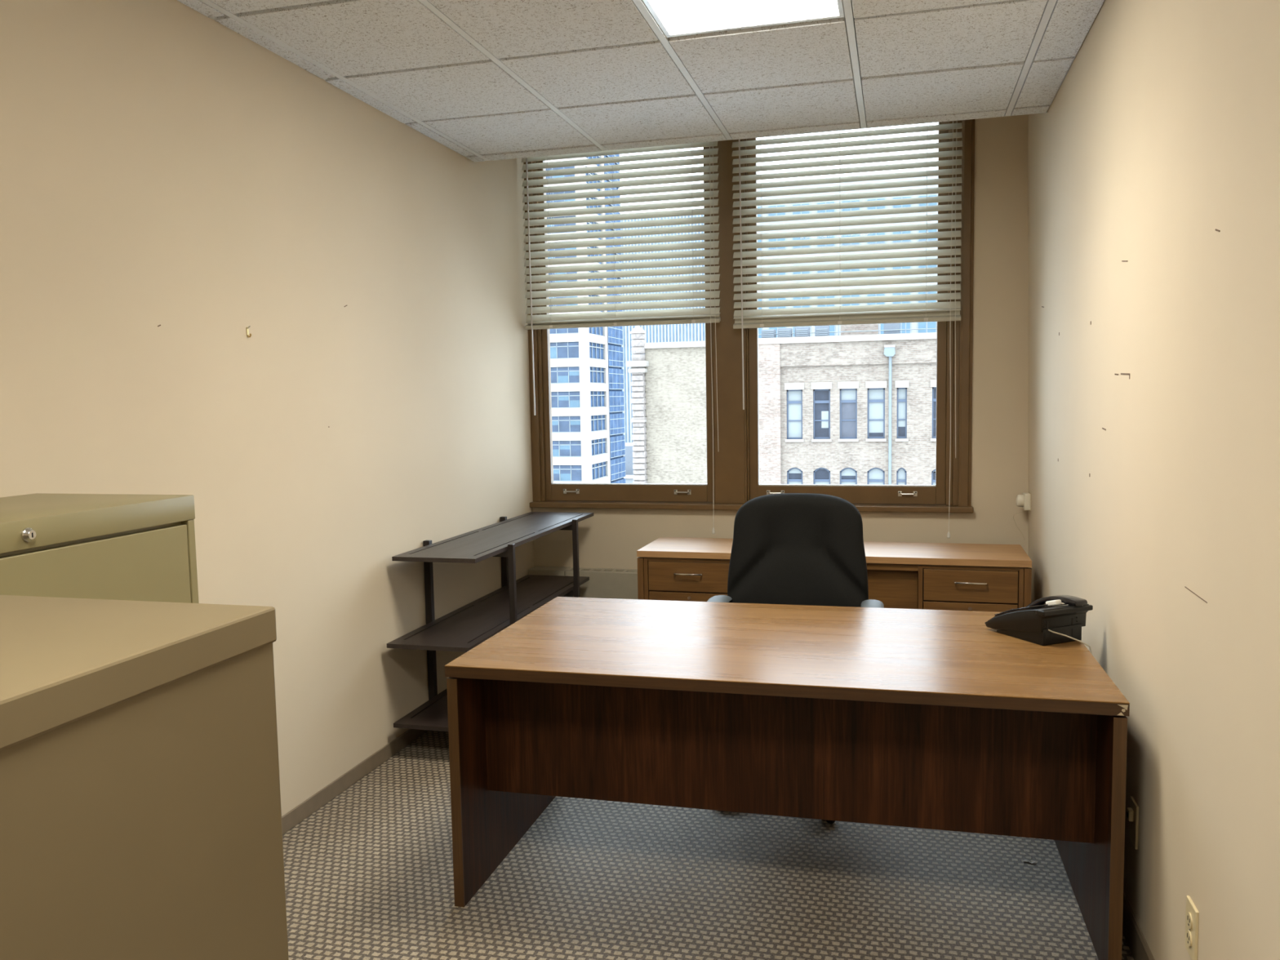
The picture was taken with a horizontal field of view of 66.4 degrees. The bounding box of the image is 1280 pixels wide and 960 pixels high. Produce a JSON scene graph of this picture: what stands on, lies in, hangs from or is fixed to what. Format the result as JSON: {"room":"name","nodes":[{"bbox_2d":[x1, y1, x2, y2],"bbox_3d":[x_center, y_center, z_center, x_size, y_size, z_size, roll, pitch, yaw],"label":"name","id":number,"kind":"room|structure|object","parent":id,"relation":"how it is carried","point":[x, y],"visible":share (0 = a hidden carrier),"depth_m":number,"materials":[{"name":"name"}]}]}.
{"room":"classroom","nodes":[
{"label":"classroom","id":0,"kind":"room"},
{"bbox_2d":[0,0,533,816],"bbox_3d":[-1.567,-0.323,2.536,0.201,3.250,7.140,0,5,15],"label":"wall","id":1,"kind":"structure","parent":0,"point":[173,184],"depth_m":3.32,"materials":[{"name":"paint"}]},
{"bbox_2d":[246,325,251,337],"bbox_3d":[-1.280,-0.486,3.202,0.016,0.039,0.010,0,5,15],"label":"hook","id":2,"kind":"object","parent":1,"relation":"attached to","point":[247,328],"visible":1,"depth_m":3.20,"materials":[{"name":"gold metal"}]},
{"bbox_2d":[281,728,428,835],"bbox_3d":[-1.454,1.270,2.586,0.008,0.063,6.620,0,5,15],"label":"baseboard","id":3,"kind":"structure","parent":1,"relation":"attached to","point":[300,812],"depth_m":3.78,"materials":[{"name":"paint"}]},
{"bbox_2d":[177,0,1104,162],"bbox_3d":[-0.155,-1.725,2.037,3.175,0.723,7.140,0,5,15],"label":"ceiling","id":4,"kind":"structure","parent":0,"point":[483,80],"depth_m":3.51,"materials":[{"name":"tile"}]},
{"bbox_2d":[642,0,844,37],"bbox_3d":[0.295,-1.501,2.903,0.582,0.104,0.582,0,5,15],"label":"ceiling light","id":5,"kind":"object","parent":4,"relation":"attached to","point":[675,18],"visible":0.86,"depth_m":3.08,"materials":[{"name":"white plastic"}]},
{"bbox_2d":[282,730,1133,959],"bbox_3d":[-0.101,1.403,2.291,3.175,0.200,7.120,0,5,15],"label":"floor","id":6,"kind":"structure","parent":0,"point":[369,875],"depth_m":2.96,"materials":[{"name":"carpet"}]},
{"bbox_2d":[0,493,199,603],"bbox_3d":[-1.373,0.711,1.970,0.474,1.279,0.924,0,5,15],"label":"filing cabinet","id":7,"kind":"object","parent":6,"relation":"on","point":[130,547],"visible":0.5,"depth_m":2.07,"materials":[{"name":"beige metal"}]},
{"bbox_2d":[0,595,288,959],"bbox_3d":[-0.913,0.799,1.174,0.760,1.220,0.572,0,5,15],"label":"filing cabinet","id":8,"kind":"object","parent":6,"relation":"on","point":[140,811],"visible":1,"depth_m":1.10,"materials":[{"name":"beige metal"}]},
{"bbox_2d":[386,511,593,731],"bbox_3d":[-0.649,0.669,4.774,0.431,0.866,1.660,0,5,15],"label":"shelf unit","id":9,"kind":"object","parent":6,"relation":"on","point":[462,629],"visible":0.68,"depth_m":4.42,"materials":[{"name":"black metal"}]},
{"bbox_2d":[528,565,637,599],"bbox_3d":[0.488,0.771,5.397,2.300,0.518,0.122,0,5,15],"label":"radiator cover","id":10,"kind":"object","parent":6,"relation":"on","point":[603,583],"visible":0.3,"depth_m":5.51,"materials":[{"name":"metal"}]},
{"bbox_2d":[444,596,1129,959],"bbox_3d":[0.442,0.859,3.112,1.814,0.727,0.993,0,5,14],"label":"desk","id":11,"kind":"object","parent":6,"relation":"on","point":[922,718],"visible":0.93,"depth_m":2.82,"materials":[{"name":"brown wood"}]},
{"bbox_2d":[985,595,1093,653],"bbox_3d":[1.250,0.481,3.033,0.198,0.249,0.308,-3,5,-23],"label":"desk phone","id":12,"kind":"object","parent":11,"relation":"on","point":[1036,623],"visible":0.99,"depth_m":2.96,"materials":[{"name":"black plastic"}]},
{"bbox_2d":[706,493,884,823],"bbox_3d":[0.596,0.623,3.704,0.699,1.092,0.694,0,5,13],"label":"office chair","id":13,"kind":"object","parent":6,"relation":"on","point":[788,548],"visible":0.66,"depth_m":3.86,"materials":[{"name":"black fabric"}]},
{"bbox_2d":[636,537,1031,612],"bbox_3d":[0.930,0.701,4.840,1.826,0.735,0.503,0,5,15],"label":"credenza","id":14,"kind":"object","parent":6,"relation":"on","point":[951,576],"visible":0.41,"depth_m":4.57,"materials":[{"name":"brown wood"}]},
{"bbox_2d":[532,114,1028,568],"bbox_3d":[0.741,-0.608,5.440,3.175,3.250,0.320,0,5,15],"label":"wall","id":15,"kind":"structure","parent":0,"point":[611,538],"depth_m":5.01,"materials":[{"name":"paint"}]},
{"bbox_2d":[523,146,715,502],"bbox_3d":[-0.105,-0.952,5.553,1.078,2.154,0.156,0,5,15],"label":"window","id":16,"kind":"structure","parent":15,"relation":"in","point":[544,488],"depth_m":5.63,"materials":[{"name":"brown paint"}]},
{"bbox_2d":[521,141,720,533],"bbox_3d":[-0.108,-0.861,5.397,1.111,2.309,0.076,0,5,15],"label":"window blind","id":17,"kind":"object","parent":16,"relation":"attached to","point":[700,315],"visible":0.87,"depth_m":5.36,"materials":[{"name":"plastic"}]},
{"bbox_2d":[711,138,745,503],"bbox_3d":[0.496,-0.954,5.384,0.170,2.164,0.134,0,5,15],"label":"trim","id":18,"kind":"structure","parent":15,"relation":"attached to","point":[729,451],"depth_m":5.34,"materials":[{"name":"brown paint"}]},
{"bbox_2d":[529,500,973,512],"bbox_3d":[0.557,0.144,5.415,2.438,0.030,0.150,0,5,15],"label":"trim","id":19,"kind":"structure","parent":15,"relation":"attached to","point":[547,504],"depth_m":5.41,"materials":[{"name":"brown paint"}]},
{"bbox_2d":[742,120,961,506],"bbox_3d":[1.128,-0.947,5.226,1.133,2.154,0.156,0,5,15],"label":"window","id":20,"kind":"structure","parent":15,"relation":"in","point":[939,493],"depth_m":5.20,"materials":[{"name":"brown paint"}]},
{"bbox_2d":[731,120,962,537],"bbox_3d":[1.061,-0.856,5.088,1.159,2.310,0.076,0,5,15],"label":"window blind","id":21,"kind":"object","parent":20,"relation":"attached to","point":[931,311],"visible":0.85,"depth_m":5.05,"materials":[{"name":"plastic"}]},
{"bbox_2d":[958,119,974,506],"bbox_3d":[1.668,-0.941,4.989,0.062,2.164,0.026,0,5,15],"label":"trim","id":22,"kind":"structure","parent":15,"relation":"attached to","point":[967,193],"depth_m":4.99,"materials":[{"name":"brown paint"}]},
{"bbox_2d":[1027,0,1279,959],"bbox_3d":[1.244,-0.305,1.730,0.301,3.250,6.620,0,5,15],"label":"wall","id":23,"kind":"structure","parent":0,"point":[1153,164],"depth_m":2.23,"materials":[{"name":"paint"}]},
{"bbox_2d":[1013,492,1031,540],"bbox_3d":[1.924,0.186,4.921,0.083,0.244,0.082,0,5,15],"label":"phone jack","id":24,"kind":"object","parent":23,"relation":"attached to","point":[1024,500],"visible":1,"depth_m":4.89,"materials":[{"name":"beige plastic"}]},
{"bbox_2d":[1127,795,1138,849],"bbox_3d":[1.304,0.908,2.593,0.020,0.116,0.072,0,5,15],"label":"wall jack","id":25,"kind":"object","parent":23,"relation":"attached to","point":[1133,811],"visible":1,"depth_m":2.58,"materials":[{"name":"plastic"}]},
{"bbox_2d":[1122,890,1154,959],"bbox_3d":[1.132,1.264,1.899,0.046,0.098,6.620,0,5,15],"label":"baseboard","id":26,"kind":"structure","parent":23,"relation":"attached to","point":[1137,944],"depth_m":2.56,"materials":[{"name":"paint"}]},
{"bbox_2d":[1184,895,1199,959],"bbox_3d":[1.172,0.956,2.079,0.011,0.116,0.072,0,5,15],"label":"wall outlet","id":27,"kind":"object","parent":23,"relation":"attached to","point":[1192,917],"visible":1,"depth_m":2.07,"materials":[{"name":"plastic"}]},
{"bbox_2d":[1186,929,1191,946],"bbox_3d":[1.170,0.976,2.082,0.004,0.033,0.033,0,5,15],"label":"receptacle","id":28,"kind":"object","parent":27,"relation":"attached to","point":[1188,932],"depth_m":2.08,"materials":[{"name":"beige plastic"}]},
{"bbox_2d":[1186,911,1192,928],"bbox_3d":[1.169,0.937,2.078,0.004,0.033,0.033,0,5,15],"label":"receptacle","id":29,"kind":"object","parent":27,"relation":"attached to","point":[1189,914],"depth_m":2.07,"materials":[{"name":"beige plastic"}]},
{"label":"outside","id":30,"kind":"structure","parent":0,"visible":0},
{"bbox_3d":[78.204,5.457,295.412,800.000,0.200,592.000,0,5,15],"label":"ground","id":31,"kind":"structure","parent":30,"visible":0},
{"bbox_2d":[545,154,626,483],"bbox_3d":[-15.092,-24.039,157.607,20.030,85.000,20.030,0,5,15],"label":"office tower","id":32,"kind":"structure","parent":31,"relation":"on","point":[587,363],"depth_m":148.26,"materials":[{"name":"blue glass"}]},
{"bbox_2d":[606,180,623,482],"bbox_3d":[-4.691,-24.467,160.486,0.660,85.000,9.100,0,5,15],"label":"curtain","id":33,"kind":"object","parent":32,"relation":"hanging from","point":[614,334],"depth_m":160.60,"materials":[{"name":"glass"}]},
{"bbox_2d":[623,442,634,483],"bbox_3d":[0.510,2.620,218.001,12.400,21.200,20.300,0,5,15],"label":"building","id":34,"kind":"structure","parent":31,"relation":"on","point":[628,446],"depth_m":209.95,"materials":[{"name":"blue glass"}]},
{"bbox_2d":[620,214,705,442],"bbox_3d":[12.241,-31.747,273.256,40.500,80.000,22.000,0,5,15],"label":"tower","id":35,"kind":"structure","parent":31,"relation":"on","point":[691,331],"depth_m":264.31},
{"bbox_2d":[626,325,706,484],"bbox_3d":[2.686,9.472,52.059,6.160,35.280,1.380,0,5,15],"label":"building","id":36,"kind":"structure","parent":31,"relation":"on","point":[668,383],"depth_m":51.11,"materials":[{"name":"brick"}]},
{"bbox_2d":[758,332,937,484],"bbox_3d":[14.657,9.650,52.773,16.600,34.380,8.520,0,5,15],"label":"brick building","id":37,"kind":"structure","parent":31,"relation":"on","point":[855,409],"depth_m":48.87,"materials":[{"name":"brick"}]},
{"bbox_2d":[761,328,776,337],"bbox_3d":[6.709,-7.077,50.944,0.690,1.500,0.640,0,5,15],"label":"rooftop unit","id":38,"kind":"object","parent":37,"relation":"on","point":[769,333],"visible":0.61,"depth_m":50.62,"materials":[{"name":"silver metal"}]},
{"bbox_2d":[777,328,792,337],"bbox_3d":[7.530,-7.093,50.724,0.690,1.540,0.640,0,5,15],"label":"rooftop unit","id":39,"kind":"object","parent":37,"relation":"on","point":[782,332],"visible":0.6,"depth_m":50.41,"materials":[{"name":"silver metal"}]},
{"bbox_2d":[795,326,809,337],"bbox_3d":[8.400,-7.109,50.492,0.690,1.580,0.640,0,5,15],"label":"rooftop unit","id":40,"kind":"object","parent":37,"relation":"on","point":[800,331],"visible":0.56,"depth_m":50.17,"materials":[{"name":"silver metal"}]},
{"bbox_2d":[814,325,829,336],"bbox_3d":[9.367,-7.125,50.235,0.690,1.620,0.640,0,5,15],"label":"rooftop unit","id":41,"kind":"object","parent":37,"relation":"on","point":[820,331],"visible":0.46,"depth_m":49.92,"materials":[{"name":"silver metal"}]},
{"bbox_2d":[821,411,828,427],"bbox_3d":[9.347,-3.054,49.387,0.350,0.850,0.010,0,5,15],"label":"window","id":42,"kind":"structure","parent":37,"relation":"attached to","point":[824,415],"depth_m":49.38,"materials":[{"name":"white glass"}]},
{"bbox_2d":[758,321,937,337],"bbox_3d":[11.480,-7.165,49.484,11.200,1.750,0.060,0,5,15],"label":"roof railing","id":43,"kind":"object","parent":37,"relation":"on","point":[926,328],"visible":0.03,"depth_m":49.27,"materials":[{"name":"metal"}]},
{"bbox_2d":[840,323,879,335],"bbox_3d":[11.775,-7.846,52.149,2.100,2.650,1.900,0,5,15],"label":"penthouse","id":44,"kind":"object","parent":37,"relation":"on","point":[857,326],"visible":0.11,"depth_m":51.28,"materials":[{"name":"brick"}]},
{"bbox_2d":[884,323,900,333],"bbox_3d":[12.769,-7.319,49.544,0.900,2.200,0.700,0,5,15],"label":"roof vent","id":45,"kind":"object","parent":37,"relation":"on","point":[886,326],"visible":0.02,"depth_m":49.23,"materials":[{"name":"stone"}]},
{"bbox_2d":[757,169,937,337],"bbox_3d":[33.079,-7.925,122.833,39.000,57.000,15.160,0,5,15],"label":"office block","id":46,"kind":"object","parent":31,"relation":"on","point":[930,324],"visible":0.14,"depth_m":115.47,"materials":[{"name":"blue glass"}]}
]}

